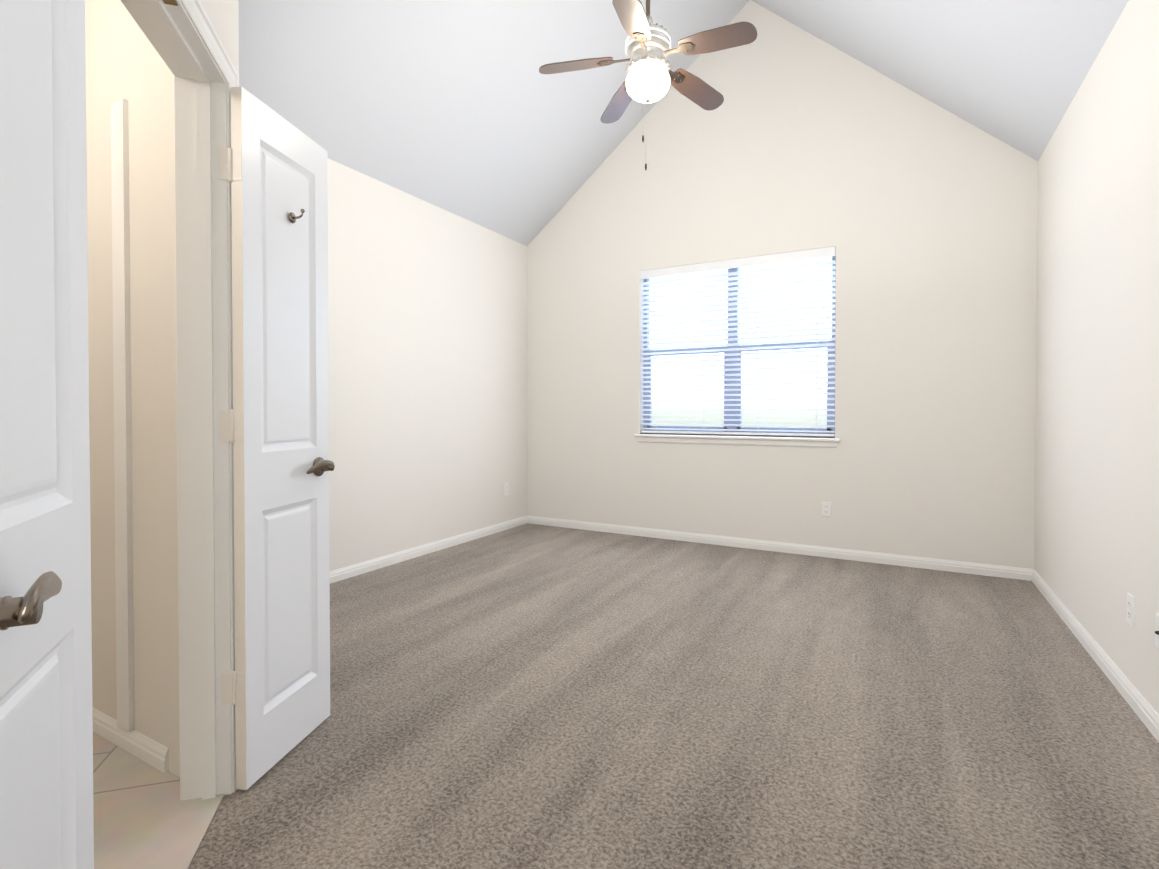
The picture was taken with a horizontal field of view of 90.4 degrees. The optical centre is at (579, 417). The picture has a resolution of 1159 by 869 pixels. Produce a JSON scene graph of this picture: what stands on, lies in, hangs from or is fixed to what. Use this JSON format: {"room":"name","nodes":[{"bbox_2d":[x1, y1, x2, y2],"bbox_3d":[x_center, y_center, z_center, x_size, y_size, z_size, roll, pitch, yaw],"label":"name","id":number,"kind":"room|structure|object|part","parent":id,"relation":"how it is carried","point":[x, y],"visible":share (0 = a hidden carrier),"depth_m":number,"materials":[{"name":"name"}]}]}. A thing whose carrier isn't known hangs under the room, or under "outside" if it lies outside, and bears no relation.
{"room":"empty bedroom","nodes":[
{"label":"empty bedroom","id":0,"kind":"room"},
{"bbox_2d":[85,0,179,776],"bbox_3d":[-1.406,-0.260,0.814,3.154,2.730,1.785,0,1,29],"label":"wall","id":1,"kind":"structure","parent":0,"point":[124,59],"depth_m":1.83,"materials":[{"name":"white paint"}]},
{"bbox_2d":[111,98,133,731],"bbox_3d":[-1.488,-0.001,1.873,0.080,2.035,0.016,0,1,29],"label":"door frame","id":2,"kind":"structure","parent":1,"relation":"attached to","point":[122,405],"depth_m":1.86,"materials":[{"name":"white paint"}]},
{"bbox_2d":[92,707,168,772],"bbox_3d":[-1.812,1.052,2.068,1.246,0.075,0.014,0,1,29],"label":"baseboard","id":3,"kind":"structure","parent":1,"relation":"attached to","point":[149,751],"depth_m":1.83,"materials":[{"name":"white paint"}]},
{"bbox_2d":[93,732,223,868],"bbox_3d":[-1.318,1.100,0.911,3.231,0.001,1.855,0,1,29],"label":"floor","id":4,"kind":"structure","parent":0,"point":[145,817],"depth_m":1.58,"materials":[{"name":"beige tile"}]},
{"bbox_2d":[200,0,238,73],"bbox_3d":[-0.752,-0.257,0.525,0.125,2.730,2.574,0,1,-16],"label":"wall","id":5,"kind":"structure","parent":0,"point":[223,15],"depth_m":1.66,"materials":[{"name":"white paint"}]},
{"bbox_2d":[0,0,93,868],"bbox_3d":[-0.662,0.080,0.670,0.361,2.030,0.270,0,1,29],"label":"door","id":6,"kind":"structure","parent":5,"relation":"in","point":[46,774],"depth_m":0.73,"materials":[{"name":"white paint"}]},
{"bbox_2d":[120,0,238,800],"bbox_3d":[-0.955,0.044,1.236,0.159,2.112,0.966,0,1,-16],"label":"door frame","id":7,"kind":"structure","parent":5,"relation":"attached to","point":[182,36],"depth_m":1.64,"materials":[{"name":"white paint"}]},
{"bbox_2d":[231,86,334,789],"bbox_3d":[-0.952,0.065,1.866,0.176,2.030,0.405,0,1,29],"label":"door","id":8,"kind":"structure","parent":5,"relation":"in","point":[283,465],"depth_m":1.81,"materials":[{"name":"white paint"}]},
{"bbox_2d":[327,158,526,570],"bbox_3d":[-1.898,-0.291,3.306,0.120,2.730,5.490,0,1,29],"label":"wall","id":9,"kind":"structure","parent":0,"point":[427,335],"depth_m":4.38,"materials":[{"name":"white paint"}]},
{"bbox_2d":[504,483,508,495],"bbox_3d":[-0.684,0.672,5.380,0.008,0.115,0.070,0,1,29],"label":"electrical outlet","id":10,"kind":"object","parent":9,"relation":"attached to","point":[506,488],"visible":1,"depth_m":5.38,"materials":[{"name":"white plastic"}]},
{"bbox_2d":[187,523,1158,868],"bbox_3d":[-0.100,1.086,2.328,3.990,0.001,5.490,0,1,29],"label":"floor carpet","id":11,"kind":"object","parent":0,"point":[527,695],"visible":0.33,"depth_m":2.03,"materials":[{"name":"grey carpet"}]},
{"bbox_2d":[239,0,1128,245],"bbox_3d":[0.349,-2.489,3.095,3.990,1.670,3.955,0,1,29],"label":"ceiling","id":12,"kind":"structure","parent":0,"point":[466,109],"depth_m":3.67,"materials":[{"name":"white paint"}]},
{"bbox_2d":[539,0,756,169],"bbox_3d":[0.354,-2.218,2.790,1.008,2.058,1.022,0,1,29],"label":"fan","id":13,"kind":"object","parent":12,"relation":"hanging from","point":[648,50],"visible":1,"depth_m":2.75,"materials":[{"name":"brown wood"}]},
{"bbox_3d":[0.336,-1.632,2.825,0.216,0.140,0.216,0,1,29],"label":"globe","id":14,"kind":"part","parent":13,"relation":"part of","materials":[{"name":"white glass"}]},
{"bbox_2d":[527,0,1037,568],"bbox_3d":[1.268,-1.145,4.773,3.990,4.400,0.160,0,1,29],"label":"wall","id":15,"kind":"structure","parent":0,"point":[915,210],"depth_m":4.35,"materials":[{"name":"white paint"}]},
{"bbox_2d":[634,256,839,447],"bbox_3d":[1.257,-0.535,4.760,1.660,1.518,0.186,0,1,29],"label":"window","id":16,"kind":"structure","parent":15,"relation":"in","point":[740,382],"depth_m":4.77,"materials":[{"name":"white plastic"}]},
{"bbox_2d":[640,246,835,436],"bbox_3d":[1.244,-0.577,4.737,1.582,1.431,0.078,0,1,29],"label":"window blinds","id":17,"kind":"object","parent":16,"relation":"attached to","point":[821,253],"visible":0.96,"depth_m":4.69,"materials":[{"name":"white plastic"}]},
{"bbox_2d":[330,515,1158,741],"bbox_3d":[-0.100,1.048,2.328,3.990,0.075,5.490,0,1,29],"label":"baseboard","id":18,"kind":"structure","parent":15,"relation":"attached to","point":[1140,706],"depth_m":4.12,"materials":[{"name":"white paint"}]},
{"bbox_2d":[821,501,830,516],"bbox_3d":[1.874,0.698,4.364,0.070,0.115,0.008,0,1,29],"label":"electrical outlet","id":19,"kind":"object","parent":15,"relation":"attached to","point":[825,509],"visible":1,"depth_m":4.36,"materials":[{"name":"white plastic"}]},
{"bbox_2d":[1034,0,1158,713],"bbox_3d":[1.698,-0.267,1.317,0.120,2.730,5.490,0,1,29],"label":"wall","id":20,"kind":"structure","parent":0,"point":[1096,538],"depth_m":2.49,"materials":[{"name":"white paint"}]},
{"bbox_2d":[1127,593,1134,627],"bbox_3d":[2.106,0.736,2.198,0.008,0.115,0.070,0,1,29],"label":"electrical outlet","id":21,"kind":"object","parent":20,"relation":"attached to","point":[1130,609],"visible":1,"depth_m":2.18,"materials":[{"name":"white plastic"}]},
{"bbox_2d":[1155,613,1158,647],"bbox_3d":[1.965,0.731,1.952,0.016,0.115,0.070,0,1,29],"label":"outlet","id":22,"kind":"object","parent":20,"relation":"attached to","point":[1157,632],"visible":1,"depth_m":1.96,"materials":[{"name":"white plastic"}]}
]}

